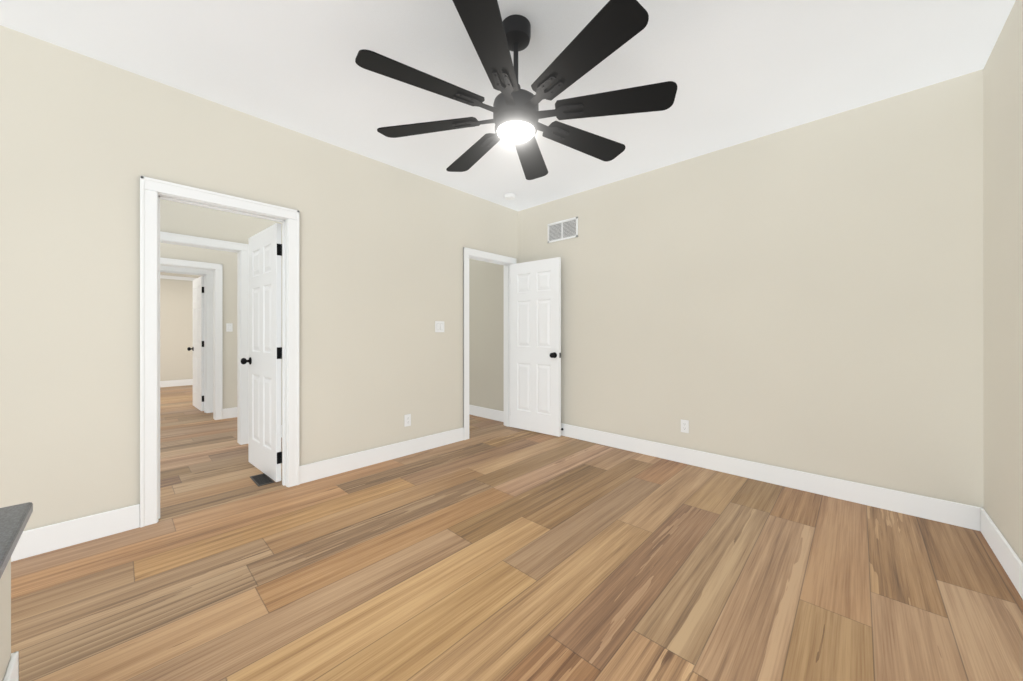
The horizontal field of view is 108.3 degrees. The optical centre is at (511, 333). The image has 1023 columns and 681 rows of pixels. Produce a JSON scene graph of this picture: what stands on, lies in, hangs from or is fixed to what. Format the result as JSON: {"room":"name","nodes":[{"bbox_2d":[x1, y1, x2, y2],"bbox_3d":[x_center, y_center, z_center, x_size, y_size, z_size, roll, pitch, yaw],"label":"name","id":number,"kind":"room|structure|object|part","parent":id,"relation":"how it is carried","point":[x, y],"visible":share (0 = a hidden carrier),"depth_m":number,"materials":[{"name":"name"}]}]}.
{"room":"empty living room","nodes":[
{"label":"empty living room","id":0,"kind":"room"},
{"bbox_2d":[0,558,10,680],"bbox_3d":[-0.727,0.885,0.278,2.520,0.570,0.120,0,0,43],"label":"wall","id":1,"kind":"structure","parent":0,"point":[5,617],"depth_m":1.13,"materials":[{"name":"beige paint"}]},
{"bbox_2d":[3,651,18,680],"bbox_3d":[-0.727,1.100,0.288,2.534,0.140,0.134,0,0,43],"label":"baseboard","id":2,"kind":"structure","parent":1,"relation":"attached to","point":[12,672],"depth_m":1.16,"materials":[{"name":"white paint"}]},
{"bbox_2d":[0,502,32,577],"bbox_3d":[-0.741,0.580,0.291,2.560,0.040,0.200,0,0,43],"label":"countertop","id":3,"kind":"structure","parent":1,"relation":"on","point":[14,519],"depth_m":1.08,"materials":[{"name":"stone"}]},
{"bbox_2d":[160,278,192,380],"bbox_3d":[-7.534,-0.200,8.323,0.120,2.740,5.200,0,0,43],"label":"wall","id":4,"kind":"structure","parent":0,"point":[176,325],"depth_m":8.27,"materials":[{"name":"beige paint"}]},
{"bbox_2d":[160,275,196,280],"bbox_3d":[-7.483,-1.252,8.275,0.020,0.075,5.200,0,0,43],"label":"crown molding","id":5,"kind":"structure","parent":4,"relation":"attached to","point":[176,277],"depth_m":8.26,"materials":[{"name":"white paint"}]},
{"bbox_2d":[160,272,200,277],"bbox_3d":[-6.040,-1.429,6.920,3.980,0.279,5.200,0,0,43],"label":"ceiling","id":6,"kind":"structure","parent":0,"point":[180,275],"depth_m":8.15,"materials":[{"name":"beige paint"}]},
{"bbox_2d":[160,243,236,408],"bbox_3d":[-4.072,-0.200,5.072,0.120,2.740,5.200,0,0,43],"label":"wall","id":7,"kind":"structure","parent":0,"point":[227,260],"depth_m":5.12,"materials":[{"name":"beige paint"}]},
{"bbox_2d":[226,323,232,331],"bbox_3d":[-3.921,-0.090,5.136,0.012,0.115,0.070,0,0,43],"label":"light switch","id":8,"kind":"object","parent":7,"relation":"attached to","point":[229,327],"visible":1,"depth_m":5.13,"materials":[{"name":"white plastic"}]},
{"bbox_2d":[160,199,281,424],"bbox_3d":[-2.891,-0.200,3.963,0.120,2.740,5.200,0,0,43],"label":"wall","id":9,"kind":"structure","parent":0,"point":[186,219],"depth_m":3.73,"materials":[{"name":"beige paint"}]},
{"bbox_2d":[160,231,247,444],"bbox_3d":[-3.154,0.107,3.682,0.164,2.126,0.872,0,0,43],"label":"trim","id":10,"kind":"structure","parent":9,"relation":"attached to","point":[240,250],"depth_m":3.91,"materials":[{"name":"white paint"}]},
{"bbox_2d":[0,25,517,530],"bbox_3d":[-1.739,-0.200,2.881,0.120,2.740,5.200,0,0,43],"label":"wall","id":11,"kind":"structure","parent":0,"point":[86,143],"depth_m":2.24,"materials":[{"name":"beige paint"}]},
{"bbox_2d":[11,504,139,561],"bbox_3d":[-2.860,1.100,1.590,0.014,0.140,1.781,0,0,43],"label":"baseboard","id":12,"kind":"structure","parent":11,"relation":"attached to","point":[40,540],"depth_m":2.05,"materials":[{"name":"white paint"}]},
{"bbox_2d":[140,176,298,527],"bbox_3d":[-2.001,0.107,2.602,0.164,2.126,0.872,0,0,43],"label":"door frame","id":13,"kind":"structure","parent":11,"relation":"attached to","point":[153,192],"depth_m":2.34,"materials":[{"name":"white paint"}]},
{"bbox_2d":[241,223,281,481],"bbox_3d":[-2.089,0.145,3.117,0.722,2.018,0.181,0,0,40],"label":"door","id":14,"kind":"structure","parent":11,"relation":"in","point":[263,361],"depth_m":3.04,"materials":[{"name":"white paint"}]},
{"bbox_3d":[-2.328,0.240,3.318,0.096,0.066,0.181,0,0,40],"label":"knob","id":15,"kind":"part","parent":14,"relation":"part of","materials":[{"name":"black metal"}]},
{"bbox_3d":[-1.806,0.155,2.902,0.012,1.720,0.063,0,0,40],"label":"door hinge","id":16,"kind":"part","parent":14,"relation":"part of","materials":[{"name":"black metal"}]},
{"bbox_2d":[299,428,463,483],"bbox_3d":[-1.091,1.100,3.473,0.014,0.140,1.644,0,0,43],"label":"baseboard","id":17,"kind":"structure","parent":11,"relation":"attached to","point":[329,467],"depth_m":3.32,"materials":[{"name":"white paint"}]},
{"bbox_2d":[404,414,410,426],"bbox_3d":[-1.003,0.835,3.571,0.008,0.115,0.070,0,0,43],"label":"outlet","id":18,"kind":"object","parent":11,"relation":"attached to","point":[407,419],"visible":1,"depth_m":3.57,"materials":[{"name":"white plastic"}]},
{"bbox_2d":[435,321,443,331],"bbox_3d":[-0.744,-0.075,3.844,0.012,0.115,0.116,0,0,43],"label":"light switch","id":19,"kind":"object","parent":11,"relation":"attached to","point":[439,326],"visible":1,"depth_m":3.84,"materials":[{"name":"white plastic"}]},
{"bbox_2d":[463,247,516,439],"bbox_3d":[-0.286,0.107,4.428,0.164,2.126,0.851,0,0,43],"label":"door frame","id":20,"kind":"structure","parent":11,"relation":"attached to","point":[479,255],"depth_m":4.28,"materials":[{"name":"white paint"}]},
{"bbox_2d":[510,257,560,436],"bbox_3d":[0.272,0.145,4.385,0.712,2.018,0.181,0,0,39],"label":"door","id":21,"kind":"structure","parent":11,"relation":"in","point":[535,346],"depth_m":4.34,"materials":[{"name":"white paint"}]},
{"bbox_3d":[0.510,0.240,4.190,0.096,0.066,0.181,0,0,39],"label":"knob","id":22,"kind":"part","parent":21,"relation":"part of","materials":[{"name":"black metal"}]},
{"bbox_2d":[0,0,1015,210],"bbox_3d":[-3.237,-1.620,4.288,11.910,0.100,5.440,0,0,43],"label":"ceiling","id":23,"kind":"structure","parent":0,"point":[738,71],"depth_m":2.14,"materials":[{"name":"white paint"}]},
{"bbox_2d":[504,193,515,199],"bbox_3d":[-0.018,-1.549,4.188,0.132,0.042,0.132,0,0,43],"label":"smoke detector","id":24,"kind":"object","parent":23,"relation":"attached to","point":[509,196],"visible":0.98,"depth_m":4.15,"materials":[{"name":"white plastic"}]},
{"bbox_2d":[355,0,676,179],"bbox_3d":[0.023,-1.286,1.891,1.497,0.568,1.497,0,0,43],"label":"fan","id":25,"kind":"object","parent":23,"relation":"hanging from","point":[611,27],"visible":1,"depth_m":1.72,"materials":[{"name":"black metal"}]},
{"bbox_2d":[11,385,1022,680],"bbox_3d":[-3.237,1.220,4.288,11.910,0.100,5.440,0,0,43],"label":"floor","id":26,"kind":"structure","parent":0,"point":[489,549],"depth_m":1.75,"materials":[{"name":"brown wood"}]},
{"bbox_2d":[250,473,274,486],"bbox_3d":[-2.003,1.168,2.965,0.280,0.005,0.110,0,0,43],"label":"floor vent","id":27,"kind":"object","parent":26,"relation":"in","point":[261,479],"visible":0.96,"depth_m":2.96,"materials":[{"name":"black metal"}]},
{"bbox_2d":[469,69,982,507],"bbox_3d":[0.950,-0.200,4.006,5.420,2.740,0.120,0,0,43],"label":"wall","id":28,"kind":"structure","parent":0,"point":[807,297],"depth_m":2.80,"materials":[{"name":"beige paint"}]},
{"bbox_2d":[160,379,503,437],"bbox_3d":[-4.637,1.100,5.602,7.830,0.140,5.200,0,0,43],"label":"baseboard","id":29,"kind":"structure","parent":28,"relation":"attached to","point":[492,414],"depth_m":5.18,"materials":[{"name":"white paint"}]},
{"bbox_2d":[548,217,577,242],"bbox_3d":[0.585,-1.195,4.260,0.420,0.225,0.015,0,0,43],"label":"air vent","id":30,"kind":"object","parent":28,"relation":"in","point":[563,230],"visible":1,"depth_m":4.25,"materials":[{"name":"white plastic"}]},
{"bbox_2d":[681,419,688,432],"bbox_3d":[1.565,0.835,3.339,0.070,0.115,0.008,0,0,43],"label":"outlet","id":31,"kind":"object","parent":28,"relation":"attached to","point":[684,426],"visible":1,"depth_m":3.33,"materials":[{"name":"white plastic"}]},
{"bbox_2d":[561,423,975,529],"bbox_3d":[1.416,1.100,3.458,3.690,0.140,0.040,0,0,43],"label":"baseboard","id":32,"kind":"structure","parent":28,"relation":"attached to","point":[948,512],"depth_m":2.76,"materials":[{"name":"white paint"}]},
{"bbox_2d":[983,0,1022,562],"bbox_3d":[1.060,-0.200,0.253,0.120,2.740,5.200,0,0,43],"label":"wall","id":33,"kind":"structure","parent":0,"point":[1003,288],"depth_m":1.87,"materials":[{"name":"beige paint"}]},
{"bbox_2d":[975,507,1022,598],"bbox_3d":[1.011,1.100,0.299,0.014,0.140,5.200,0,0,43],"label":"baseboard","id":34,"kind":"structure","parent":33,"relation":"attached to","point":[1011,563],"depth_m":1.86,"materials":[{"name":"white paint"}]},
{"bbox_3d":[-4.545,-0.200,5.517,0.120,2.740,5.200,0,0,43],"label":"wall","id":35,"kind":"structure","parent":0,"visible":0},
{"bbox_2d":[160,257,222,419],"bbox_3d":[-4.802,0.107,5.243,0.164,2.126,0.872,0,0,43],"label":"door frame","id":36,"kind":"structure","parent":35,"relation":"attached to","point":[208,340],"depth_m":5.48,"materials":[{"name":"white paint"}]},
{"bbox_2d":[187,276,203,410],"bbox_3d":[-4.886,0.145,5.763,0.722,2.018,0.181,0,0,41],"label":"door","id":37,"kind":"structure","parent":35,"relation":"in","point":[197,348],"depth_m":5.66,"materials":[{"name":"white paint"}]},
{"bbox_3d":[-5.121,0.240,5.969,0.096,0.066,0.181,0,0,41],"label":"knob","id":38,"kind":"part","parent":37,"relation":"part of","materials":[{"name":"black metal"}]},
{"bbox_3d":[-4.607,0.155,5.543,0.012,1.720,0.063,0,0,41],"label":"door hinge","id":39,"kind":"part","parent":37,"relation":"part of","materials":[{"name":"black metal"}]}
]}

